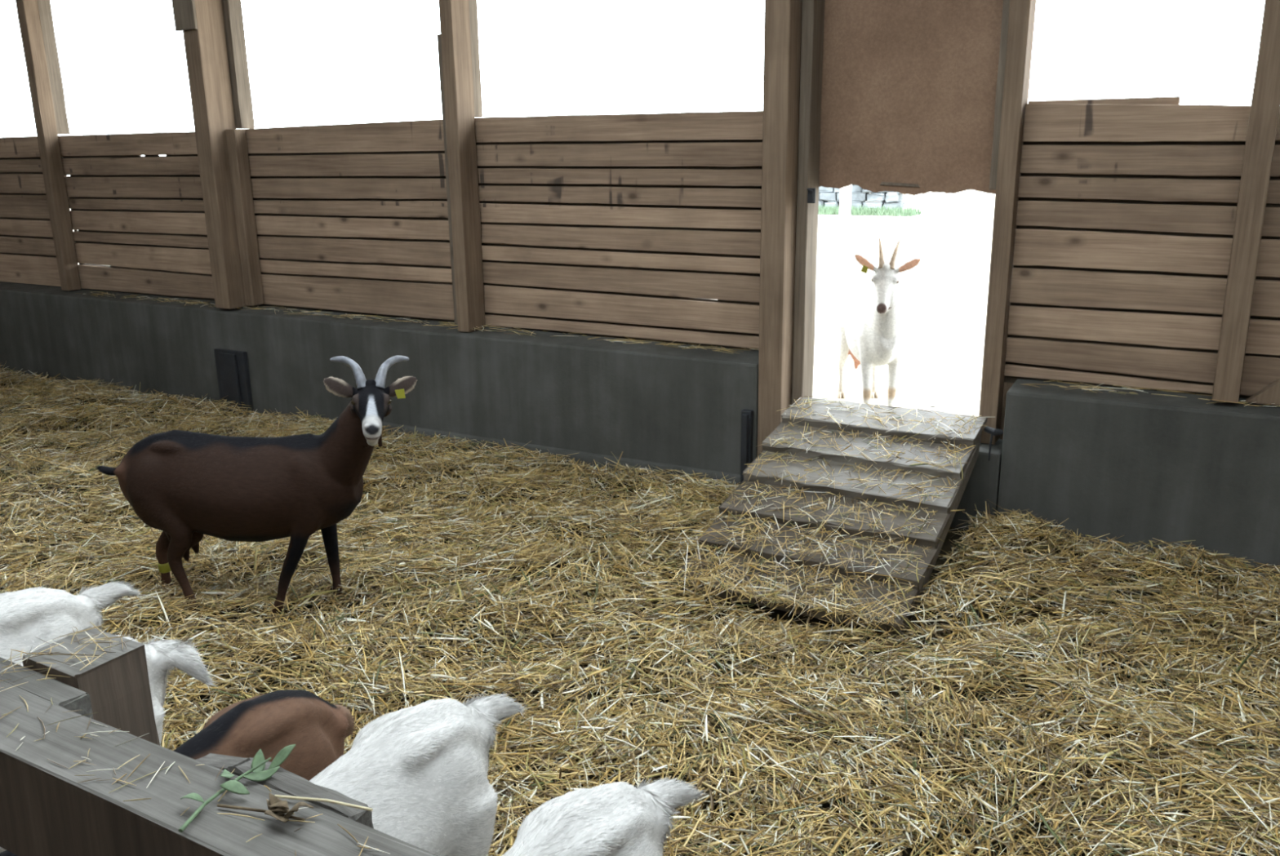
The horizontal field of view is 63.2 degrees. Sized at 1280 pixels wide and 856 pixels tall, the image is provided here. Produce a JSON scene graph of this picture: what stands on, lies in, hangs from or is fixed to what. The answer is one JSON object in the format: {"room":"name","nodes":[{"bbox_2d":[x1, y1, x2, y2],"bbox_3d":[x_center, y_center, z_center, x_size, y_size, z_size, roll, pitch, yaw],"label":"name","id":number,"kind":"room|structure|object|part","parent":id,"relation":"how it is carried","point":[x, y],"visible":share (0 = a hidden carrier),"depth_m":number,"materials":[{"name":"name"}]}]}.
{"room":"farm building","nodes":[
{"label":"farm building","id":0,"kind":"room"},
{"bbox_2d":[0,281,759,492],"bbox_3d":[-3.690,-0.607,7.770,10.030,0.819,0.518,8,17,28],"label":"wall","id":1,"kind":"structure","parent":0,"point":[664,406],"depth_m":6.18,"materials":[{"name":"concrete"}]},
{"bbox_2d":[15,0,80,290],"bbox_3d":[-4.342,-2.171,7.715,0.095,2.280,0.224,8,17,28],"label":"timber post","id":2,"kind":"object","parent":1,"relation":"on","point":[35,19],"visible":1,"depth_m":7.64,"materials":[{"name":"brown wood"}]},
{"bbox_2d":[171,0,263,309],"bbox_3d":[-2.730,-1.934,6.765,0.335,2.283,0.351,8,17,28],"label":"timber post","id":3,"kind":"object","parent":1,"relation":"on","point":[213,30],"visible":1,"depth_m":6.71,"materials":[{"name":"brown wood"}]},
{"bbox_2d":[213,348,253,414],"bbox_3d":[-2.755,-0.307,7.034,0.290,0.440,0.053,8,17,28],"label":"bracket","id":4,"kind":"object","parent":1,"relation":"attached to","point":[232,366],"visible":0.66,"depth_m":7.00,"materials":[{"name":"black metal"}]},
{"bbox_2d":[75,291,759,354],"bbox_3d":[-1.809,-0.703,6.534,5.485,0.036,0.245,8,17,28],"label":"straw","id":5,"kind":"object","parent":1,"relation":"on","point":[167,300],"visible":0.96,"depth_m":6.24,"materials":[{"name":"beige plant"}]},
{"bbox_2d":[437,0,485,332],"bbox_3d":[-1.019,-1.705,5.877,0.193,2.303,0.274,8,17,28],"label":"timber post","id":6,"kind":"object","parent":1,"relation":"on","point":[458,42],"visible":0.99,"depth_m":5.83,"materials":[{"name":"brown wood"}]},
{"bbox_2d":[740,408,753,483],"bbox_3d":[0.533,0.129,5.238,0.055,0.450,0.053,8,17,28],"label":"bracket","id":7,"kind":"object","parent":1,"relation":"attached to","point":[747,415],"visible":0.61,"depth_m":5.20,"materials":[{"name":"black metal"}]},
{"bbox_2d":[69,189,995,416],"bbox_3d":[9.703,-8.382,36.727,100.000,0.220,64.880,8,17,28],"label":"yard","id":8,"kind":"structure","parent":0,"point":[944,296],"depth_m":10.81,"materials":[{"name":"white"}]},
{"bbox_2d":[839,184,852,217],"bbox_3d":[4.376,-5.129,22.095,0.220,1.350,0.160,8,17,28],"label":"fence post","id":9,"kind":"object","parent":8,"relation":"on","point":[845,200],"visible":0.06,"depth_m":22.11,"materials":[{"name":"white wood"}]},
{"bbox_2d":[818,184,904,209],"bbox_3d":[3.637,-6.020,25.144,6.146,1.452,0.672,6,16,23],"label":"stone wall","id":10,"kind":"structure","parent":8,"relation":"on","point":[830,197],"depth_m":24.37,"materials":[{"name":"white stone"}]},
{"bbox_2d":[817,204,922,217],"bbox_3d":[3.115,-5.053,23.891,6.656,0.220,1.197,8,17,28],"label":"grass","id":11,"kind":"structure","parent":8,"relation":"on","point":[909,212],"depth_m":22.59,"materials":[{"name":"green plant"}]},
{"bbox_2d":[837,237,920,406],"bbox_3d":[1.284,-0.577,5.848,0.341,1.038,1.117,0,15,1],"label":"goat","id":12,"kind":"object","parent":8,"relation":"on","point":[870,325],"visible":0.98,"depth_m":5.55},
{"bbox_2d":[0,103,1279,398],"bbox_3d":[-0.215,-1.060,5.650,18.005,1.240,0.048,8,17,28],"label":"wall","id":13,"kind":"structure","parent":0,"point":[644,227],"depth_m":5.54,"materials":[{"name":"brown wood"}]},
{"bbox_2d":[1027,97,1180,104],"bbox_3d":[1.936,-1.295,4.378,0.585,0.172,0.025,8,17,28],"label":"board","id":14,"kind":"object","parent":13,"relation":"attached to","point":[1154,100],"visible":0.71,"depth_m":4.31,"materials":[{"name":"brown wood"}]},
{"bbox_2d":[0,373,1279,855],"bbox_3d":[-2.128,1.076,2.670,18.000,0.142,7.900,8,17,28],"label":"floor","id":15,"kind":"structure","parent":0,"point":[947,545],"depth_m":3.79,"materials":[{"name":"soil"}]},
{"bbox_2d":[0,626,438,855],"bbox_3d":[-0.440,0.903,1.308,5.002,1.027,0.367,8,17,28],"label":"fence","id":16,"kind":"object","parent":15,"relation":"on","point":[45,811],"visible":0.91,"depth_m":1.23,"materials":[{"name":"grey wood"}]},
{"bbox_2d":[0,622,151,685],"bbox_3d":[-0.829,0.320,1.497,0.160,0.020,0.200,8,17,28],"label":"straw","id":17,"kind":"object","parent":16,"relation":"on","point":[34,654],"visible":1,"depth_m":1.49,"materials":[{"name":"beige plant"}]},
{"bbox_3d":[-0.808,0.441,1.545,0.131,0.250,0.115,8,17,28],"label":"post","id":18,"kind":"part","parent":16,"relation":"part of","materials":[{"name":"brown wood"}]},
{"bbox_2d":[0,679,390,855],"bbox_3d":[-0.598,0.397,1.238,0.890,0.008,0.124,8,17,28],"label":"straw","id":19,"kind":"object","parent":16,"relation":"on","point":[115,731],"visible":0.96,"depth_m":1.22,"materials":[{"name":"beige plant"}]},
{"bbox_2d":[177,744,295,832],"bbox_3d":[-0.464,0.401,1.178,0.065,0.019,0.162,8,17,28],"label":"sprig","id":20,"kind":"object","parent":16,"relation":"on","point":[258,764],"visible":1,"depth_m":1.20,"materials":[{"name":"green plant"}]},
{"bbox_3d":[-0.466,0.407,1.163,0.016,0.013,0.133,6,17,24],"label":"stem","id":21,"kind":"part","parent":20,"relation":"part of","materials":[{"name":"green plant"}]},
{"bbox_2d":[217,804,305,821],"bbox_3d":[-0.414,0.419,1.136,0.108,0.005,0.004,3,16,15],"label":"stalk","id":22,"kind":"object","parent":16,"relation":"on","point":[218,805],"visible":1,"depth_m":1.14,"materials":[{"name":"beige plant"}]},
{"bbox_2d":[264,792,313,822],"bbox_3d":[-0.381,0.410,1.121,0.050,0.025,0.035,0,15,2],"label":"clump","id":23,"kind":"object","parent":16,"relation":"on","point":[277,807],"visible":1,"depth_m":1.12,"materials":[{"name":"brown plant"}]},
{"bbox_2d":[275,795,373,811],"bbox_3d":[-0.350,0.413,1.149,0.121,0.007,0.005,3,16,15],"label":"stalk","id":24,"kind":"object","parent":16,"relation":"on","point":[277,796],"visible":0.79,"depth_m":1.15,"materials":[{"name":"beige plant"}]},
{"bbox_2d":[0,362,1279,855],"bbox_3d":[-1.738,0.548,4.413,13.130,0.392,3.824,8,17,28],"label":"bedding","id":25,"kind":"object","parent":15,"relation":"on","point":[1121,638],"visible":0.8,"depth_m":3.56,"materials":[{"name":"beige plant"}]},
{"bbox_2d":[0,580,145,664],"bbox_3d":[-1.679,0.814,2.267,0.284,0.690,1.290,6,17,25],"label":"goat","id":26,"kind":"object","parent":25,"relation":"on","point":[46,615],"visible":0.23,"depth_m":2.53},
{"bbox_2d":[0,633,218,853],"bbox_3d":[-1.417,0.878,2.019,0.341,0.689,1.282,9,18,31],"label":"goat","id":27,"kind":"object","parent":25,"relation":"on","point":[162,655],"visible":0.08,"depth_m":2.40},
{"bbox_2d":[0,689,356,855],"bbox_3d":[-0.906,0.947,1.704,0.300,0.708,1.294,7,17,26],"label":"goat","id":28,"kind":"object","parent":25,"relation":"on","point":[270,722],"visible":0.34,"depth_m":1.97},
{"bbox_2d":[95,355,417,628],"bbox_3d":[-1.416,0.227,3.854,1.276,1.021,0.356,3,15,13],"label":"goat","id":29,"kind":"object","parent":25,"relation":"on","point":[187,486],"visible":0.99,"depth_m":3.74},
{"bbox_2d":[309,693,533,855],"bbox_3d":[-0.629,0.954,1.697,0.285,0.692,1.265,8,17,28],"label":"goat","id":30,"kind":"object","parent":25,"relation":"on","point":[421,769],"visible":0.72,"depth_m":1.92},
{"bbox_2d":[501,776,709,855],"bbox_3d":[-0.329,1.024,1.467,0.278,0.692,1.264,10,18,34],"label":"goat","id":31,"kind":"object","parent":25,"relation":"on","point":[619,819],"visible":1,"depth_m":1.70},
{"bbox_2d":[757,0,824,455],"bbox_3d":[0.709,-1.144,5.015,0.238,2.982,0.330,8,17,28],"label":"post","id":32,"kind":"object","parent":15,"relation":"on","point":[793,29],"visible":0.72,"depth_m":4.93,"materials":[{"name":"brown wood"}]},
{"bbox_2d":[807,188,815,203],"bbox_3d":[0.809,-1.099,4.918,0.038,0.071,0.024,8,17,28],"label":"hinge","id":33,"kind":"object","parent":32,"relation":"attached to","point":[811,192],"depth_m":4.92,"materials":[{"name":"metal"}]},
{"bbox_2d":[818,0,1003,195],"bbox_3d":[1.218,-1.813,4.691,0.905,1.491,0.024,8,17,28],"label":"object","id":34,"kind":"structure","parent":32,"relation":"attached to","point":[908,93],"depth_m":4.76,"materials":[{"name":"brown wood"}]},
{"bbox_2d":[670,396,987,644],"bbox_3d":[0.855,0.343,4.430,0.924,0.601,1.390,8,17,28],"label":"ramp","id":35,"kind":"object","parent":15,"relation":"on","point":[944,514],"visible":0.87,"depth_m":4.35,"materials":[{"name":"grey wood"}]},
{"bbox_2d":[650,395,985,636],"bbox_3d":[0.817,0.289,4.376,1.091,0.513,1.495,7,17,25],"label":"straw","id":36,"kind":"object","parent":35,"relation":"on","point":[769,596],"visible":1,"depth_m":4.14,"materials":[{"name":"beige plant"}]},
{"bbox_2d":[996,378,1279,582],"bbox_3d":[4.683,0.523,3.232,6.790,0.789,0.465,8,17,28],"label":"wall","id":37,"kind":"structure","parent":0,"point":[1140,466],"depth_m":4.37,"materials":[{"name":"concrete"}]},
{"bbox_2d":[950,438,1003,529],"bbox_3d":[1.269,0.224,5.150,1.047,0.455,0.448,8,17,28],"label":"sill","id":38,"kind":"structure","parent":37,"relation":"attached to","point":[983,483],"depth_m":4.73,"materials":[{"name":"concrete"}]},
{"bbox_2d":[978,0,1036,444],"bbox_3d":[1.625,-1.210,4.526,0.177,2.624,0.164,8,17,28],"label":"post","id":39,"kind":"object","parent":38,"relation":"on","point":[1018,19],"visible":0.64,"depth_m":4.52,"materials":[{"name":"brown wood"}]},
{"bbox_2d":[984,426,1003,461],"bbox_3d":[1.577,0.068,4.655,0.055,0.146,0.073,-3,15,-9],"label":"iron bracket","id":40,"kind":"object","parent":37,"relation":"attached to","point":[993,432],"visible":1,"depth_m":4.62,"materials":[{"name":"metal"}]},
{"bbox_3d":[1.562,0.083,4.631,0.016,0.131,0.010,-4,15,-12],"label":"chain","id":41,"kind":"part","parent":40,"relation":"part of","materials":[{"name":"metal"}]},
{"bbox_2d":[1024,378,1279,407],"bbox_3d":[2.262,-0.135,4.329,1.280,0.024,0.235,8,17,28],"label":"straw","id":42,"kind":"object","parent":37,"relation":"on","point":[1086,386],"visible":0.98,"depth_m":4.45,"materials":[{"name":"beige plant"}]},
{"bbox_2d":[1211,0,1279,403],"bbox_3d":[2.385,-1.233,3.967,0.099,2.308,0.142,8,17,28],"label":"timber post","id":43,"kind":"object","parent":37,"relation":"on","point":[1264,110],"visible":1,"depth_m":4.01,"materials":[{"name":"brown wood"}]},
{"bbox_2d":[1245,378,1279,405],"bbox_3d":[2.771,-0.334,4.005,0.696,0.549,0.060,8,17,28],"label":"diagonal brace","id":44,"kind":"object","parent":37,"relation":"on","point":[1270,394],"visible":1,"depth_m":4.17,"materials":[{"name":"brown wood"}]}
]}

